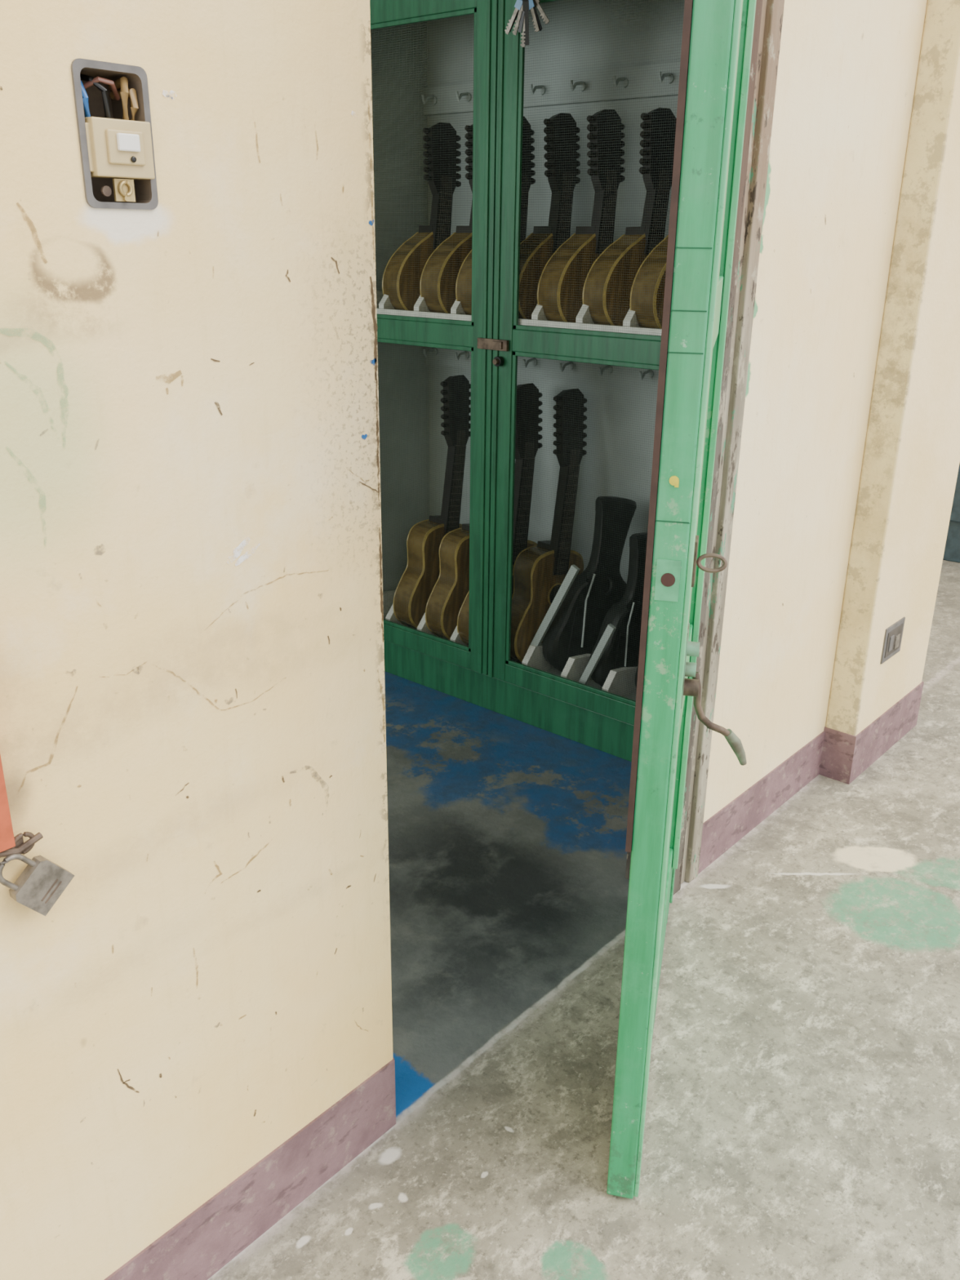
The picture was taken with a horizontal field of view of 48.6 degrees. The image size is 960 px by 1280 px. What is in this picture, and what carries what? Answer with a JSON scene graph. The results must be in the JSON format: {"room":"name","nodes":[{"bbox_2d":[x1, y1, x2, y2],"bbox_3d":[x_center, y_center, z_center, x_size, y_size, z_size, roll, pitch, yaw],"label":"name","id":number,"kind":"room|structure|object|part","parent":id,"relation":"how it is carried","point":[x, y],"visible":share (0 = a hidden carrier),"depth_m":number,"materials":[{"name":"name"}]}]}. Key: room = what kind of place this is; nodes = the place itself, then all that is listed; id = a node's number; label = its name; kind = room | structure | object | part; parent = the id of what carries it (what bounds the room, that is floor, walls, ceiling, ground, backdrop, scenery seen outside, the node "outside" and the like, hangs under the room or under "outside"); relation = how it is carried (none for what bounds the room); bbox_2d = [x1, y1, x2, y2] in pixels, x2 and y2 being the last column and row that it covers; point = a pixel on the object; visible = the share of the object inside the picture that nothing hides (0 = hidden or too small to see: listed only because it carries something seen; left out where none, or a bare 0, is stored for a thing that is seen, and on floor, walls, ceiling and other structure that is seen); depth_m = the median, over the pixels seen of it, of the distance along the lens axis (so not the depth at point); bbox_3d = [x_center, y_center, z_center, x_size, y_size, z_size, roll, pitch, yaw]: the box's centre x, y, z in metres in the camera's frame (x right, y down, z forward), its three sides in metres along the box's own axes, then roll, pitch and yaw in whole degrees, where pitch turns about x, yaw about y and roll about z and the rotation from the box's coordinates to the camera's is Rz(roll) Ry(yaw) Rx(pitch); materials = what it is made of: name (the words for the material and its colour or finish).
{"room":"school corridor","nodes":[
{"label":"school corridor","id":0,"kind":"room"},
{"bbox_2d":[0,0,392,1279],"bbox_3d":[-1.658,0.060,-0.213,0.150,2.900,4.500,18,27,37],"label":"wall","id":1,"kind":"structure","parent":0,"point":[92,336],"depth_m":1.26,"materials":[{"name":"beige paint"}]},
{"bbox_2d":[0,755,43,857],"bbox_3d":[-0.521,0.103,1.072,0.024,0.308,0.129,18,27,37],"label":"bolt","id":2,"kind":"object","parent":1,"relation":"attached to","point":[10,844],"visible":1,"depth_m":1.12,"materials":[{"name":"red paint"}]},
{"bbox_2d":[0,853,75,915],"bbox_3d":[-0.489,0.265,1.170,0.016,0.087,0.082,18,27,37],"label":"padlock","id":3,"kind":"object","parent":2,"relation":"hanging from","point":[42,881],"visible":1,"depth_m":1.17,"materials":[{"name":"metal"}]},
{"bbox_2d":[71,57,158,209],"bbox_3d":[-0.377,-0.505,1.069,0.073,0.132,0.081,18,27,37],"label":"light switch","id":4,"kind":"object","parent":1,"relation":"attached to","point":[112,100],"visible":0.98,"depth_m":1.06,"materials":[{"name":"beige plastic"}]},
{"bbox_2d":[104,1057,395,1279],"bbox_3d":[-1.672,1.350,0.278,0.154,0.140,4.503,18,27,37],"label":"baseboard","id":5,"kind":"structure","parent":1,"relation":"attached to","point":[197,1247],"depth_m":1.64,"materials":[{"name":"paint"}]},
{"bbox_2d":[0,86,826,1163],"bbox_3d":[0.205,-0.138,1.908,0.001,1.396,2.161,18,27,37],"label":"paint","id":6,"kind":"object","parent":1,"relation":"attached to","point":[237,553],"depth_m":1.35,"materials":[{"name":"brown exposed plaster"},{"name":"dirt"}]},
{"bbox_2d":[625,0,784,895],"bbox_3d":[0.159,-0.334,1.866,0.128,2.200,1.034,18,27,37],"label":"door frame","id":7,"kind":"structure","parent":1,"relation":"attached to","point":[768,21],"depth_m":2.14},
{"bbox_2d":[606,0,756,1199],"bbox_3d":[0.361,-0.227,1.725,0.093,2.090,0.866,5,21,12],"label":"door","id":8,"kind":"structure","parent":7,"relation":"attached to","point":[712,20],"depth_m":1.37,"materials":[{"name":"green paint"}]},
{"bbox_2d":[625,0,693,852],"bbox_3d":[0.285,-0.485,1.500,0.009,1.450,0.602,5,21,12],"label":"inner plywood","id":9,"kind":"object","parent":8,"relation":"attached to","point":[688,3],"visible":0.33,"depth_m":1.26,"materials":[{"name":"wood"}]},
{"bbox_2d":[653,475,681,601],"bbox_3d":[0.237,-0.124,1.319,0.030,0.160,0.002,5,21,12],"label":"lock mortise","id":10,"kind":"object","parent":8,"relation":"attached to","point":[668,571],"visible":1,"depth_m":1.34,"materials":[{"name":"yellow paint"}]},
{"bbox_2d":[654,247,711,523],"bbox_3d":[0.239,-0.294,1.255,0.043,0.318,0.002,5,21,12],"label":"joint","id":11,"kind":"object","parent":8,"relation":"attached to","point":[676,247],"visible":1,"depth_m":1.23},
{"bbox_2d":[633,0,756,1196],"bbox_3d":[0.363,-0.226,1.722,0.012,2.090,0.850,6,21,12],"label":"trim","id":12,"kind":"structure","parent":8,"relation":"attached to","point":[752,3],"depth_m":1.59,"materials":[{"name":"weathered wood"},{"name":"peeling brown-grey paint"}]},
{"bbox_3d":[0.295,-0.021,1.412,0.050,0.235,0.045,5,21,12],"label":"bolt hardware","id":13,"kind":"part","parent":8,"relation":"part of","materials":[{"name":"metal"}]},
{"bbox_2d":[692,671,746,765],"bbox_3d":[0.354,0.118,1.561,0.115,0.169,0.018,-10,23,-26],"label":"door handle","id":14,"kind":"object","parent":8,"relation":"attached to","point":[735,744],"visible":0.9,"depth_m":1.56,"materials":[{"name":"metal"}]},
{"bbox_3d":[0.462,-0.402,2.102,0.014,1.540,0.013,6,21,12],"label":"hinges","id":15,"kind":"part","parent":8,"relation":"part of","materials":[{"name":"green metal"}]},
{"bbox_2d":[207,560,959,1279],"bbox_3d":[0.803,0.347,3.260,9.500,0.050,12.500,18,27,37],"label":"floor","id":16,"kind":"structure","parent":0,"point":[802,1117],"depth_m":2.07,"materials":[{"name":"concrete"}]},
{"bbox_2d":[369,0,684,761],"bbox_3d":[0.171,-0.815,3.229,1.380,2.130,0.480,18,27,37],"label":"tall cabinet","id":17,"kind":"object","parent":16,"relation":"on","point":[455,63],"visible":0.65,"depth_m":3.20,"materials":[{"name":"green paint"}]},
{"bbox_2d":[382,122,461,311],"bbox_3d":[-0.161,-1.305,3.342,0.304,0.590,0.116,-16,26,-37],"label":"bandurria","id":18,"kind":"object","parent":17,"relation":"in","point":[451,175],"visible":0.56,"depth_m":3.30,"materials":[{"name":"brown wood"}]},
{"bbox_2d":[392,374,471,628],"bbox_3d":[-0.152,-0.455,3.659,0.330,0.879,0.117,-17,27,-39],"label":"guitar","id":19,"kind":"object","parent":17,"relation":"in","point":[402,615],"visible":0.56,"depth_m":3.64,"materials":[{"name":"brown wood"}]},
{"bbox_3d":[-0.213,-0.886,3.276,0.668,1.960,0.022,18,27,37],"label":"cabinet door","id":20,"kind":"part","parent":17,"relation":"part of","materials":[{"name":"green paint"}]},
{"bbox_2d":[420,124,473,313],"bbox_3d":[-0.042,-1.267,3.250,0.302,0.588,0.113,-18,28,-40],"label":"bandurria","id":21,"kind":"object","parent":17,"relation":"in","point":[467,242],"visible":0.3,"depth_m":3.21,"materials":[{"name":"brown wood"}]},
{"bbox_2d":[425,523,469,639],"bbox_3d":[-0.036,-0.416,3.555,0.318,0.881,0.116,-18,28,-41],"label":"guitar","id":22,"kind":"object","parent":17,"relation":"in","point":[447,550],"visible":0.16,"depth_m":3.56,"materials":[{"name":"brown wood"}]},
{"bbox_2d":[455,116,535,315],"bbox_3d":[0.069,-1.232,3.155,0.302,0.590,0.113,-18,28,-40],"label":"bandurria","id":23,"kind":"object","parent":17,"relation":"in","point":[526,160],"visible":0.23,"depth_m":3.12,"materials":[{"name":"brown wood"}]},
{"bbox_2d":[457,382,542,644],"bbox_3d":[0.077,-0.380,3.464,0.316,0.881,0.115,-16,26,-36],"label":"guitar","id":24,"kind":"object","parent":17,"relation":"in","point":[523,511],"visible":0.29,"depth_m":3.41,"materials":[{"name":"brown wood"}]},
{"bbox_2d":[504,0,549,47],"bbox_3d":[0.127,-1.583,2.655,0.135,0.179,0.055,18,27,37],"label":"keys","id":25,"kind":"object","parent":17,"relation":"attached to","point":[522,7],"visible":1,"depth_m":2.65,"materials":[{"name":"metal"}]},
{"bbox_2d":[510,388,586,662],"bbox_3d":[0.209,-0.339,3.364,0.322,0.880,0.115,-16,27,-37],"label":"guitar","id":26,"kind":"object","parent":17,"relation":"in","point":[560,541],"visible":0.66,"depth_m":3.35,"materials":[{"name":"brown wood"}]},
{"bbox_2d":[518,113,580,319],"bbox_3d":[0.190,-1.194,3.059,0.302,0.589,0.113,-17,27,-39],"label":"bandurria","id":27,"kind":"object","parent":17,"relation":"in","point":[527,266],"visible":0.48,"depth_m":3.02,"materials":[{"name":"brown wood"}]},
{"bbox_3d":[0.296,-0.724,2.868,0.668,1.960,0.022,18,27,37],"label":"cabinet door","id":28,"kind":"part","parent":17,"relation":"part of","materials":[{"name":"green paint"}]},
{"bbox_2d":[537,109,624,322],"bbox_3d":[0.305,-1.157,2.965,0.305,0.590,0.115,-17,27,-39],"label":"bandurria","id":29,"kind":"object","parent":17,"relation":"in","point":[549,286],"visible":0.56,"depth_m":2.92,"materials":[{"name":"brown wood"}]},
{"bbox_3d":[0.291,-0.716,2.873,0.518,1.820,0.010,18,27,37],"label":"cabinet door beading","id":30,"kind":"part","parent":17,"relation":"part of","materials":[{"name":"green paint"}]},
{"bbox_2d":[542,496,636,671],"bbox_3d":[0.384,-0.161,3.326,0.305,0.572,0.118,3,17,-22],"label":"guitar case","id":31,"kind":"object","parent":17,"relation":"in","point":[595,575],"depth_m":3.30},
{"bbox_3d":[0.292,-0.716,2.874,0.518,1.820,0.001,18,27,37],"label":"cabinet door wire screen","id":32,"kind":"part","parent":17,"relation":"part of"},
{"bbox_2d":[589,532,647,686],"bbox_3d":[0.465,-0.077,3.221,0.262,0.494,0.102,-10,23,-27],"label":"guitar case","id":33,"kind":"object","parent":17,"relation":"in","point":[595,674],"visible":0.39,"depth_m":3.20,"materials":[{"name":"black plastic"}]},
{"bbox_2d":[582,107,676,325],"bbox_3d":[0.427,-1.117,2.875,0.305,0.589,0.118,-13,25,-32],"label":"bandurria","id":34,"kind":"object","parent":17,"relation":"in","point":[654,120],"visible":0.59,"depth_m":2.84,"materials":[{"name":"brown wood"}]},
{"bbox_2d":[635,664,638,687],"bbox_3d":[0.591,-0.054,3.146,0.269,0.508,0.104,-16,26,-36],"label":"guitar case","id":35,"kind":"object","parent":17,"relation":"in","point":[636,676],"visible":0.02,"depth_m":3.15,"materials":[{"name":"black plastic"}]},
{"bbox_2d":[629,235,668,328],"bbox_3d":[0.538,-1.083,2.780,0.304,0.590,0.116,-17,27,-39],"label":"bandurria","id":36,"kind":"object","parent":17,"relation":"in","point":[641,269],"visible":0.08,"depth_m":2.75,"materials":[{"name":"brown wood"}]},
{"bbox_2d":[702,0,928,822],"bbox_3d":[-0.799,-1.497,3.907,4.600,2.900,1.225,18,27,37],"label":"wall","id":37,"kind":"structure","parent":0,"point":[847,72],"depth_m":2.41,"materials":[{"name":"beige paint"}]},
{"bbox_2d":[697,681,924,874],"bbox_3d":[0.964,0.352,2.973,0.094,0.150,1.229,18,27,37],"label":"baseboard","id":38,"kind":"structure","parent":37,"relation":"attached to","point":[722,830],"depth_m":2.99,"materials":[{"name":"paint"}]},
{"bbox_2d":[825,0,959,735],"bbox_3d":[1.206,-1.025,2.732,0.090,2.900,0.525,18,27,37],"label":"wall pillar","id":39,"kind":"structure","parent":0,"point":[911,460],"depth_m":2.76,"materials":[{"name":"paint"}]},
{"bbox_2d":[880,617,905,664],"bbox_3d":[1.176,0.001,3.022,0.011,0.105,0.140,18,27,37],"label":"electrical outlet","id":40,"kind":"object","parent":39,"relation":"attached to","point":[893,633],"visible":1,"depth_m":3.01,"materials":[{"name":"grey plastic"}]},
{"bbox_3d":[1.415,-2.087,5.529,6.500,2.900,0.200,18,27,37],"label":"wall","id":41,"kind":"structure","parent":0,"visible":0},
{"bbox_2d":[942,462,959,563],"bbox_3d":[2.382,-1.341,4.726,1.100,2.100,0.070,18,27,37],"label":"door","id":42,"kind":"structure","parent":41,"relation":"in","point":[952,549],"depth_m":5.10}
]}

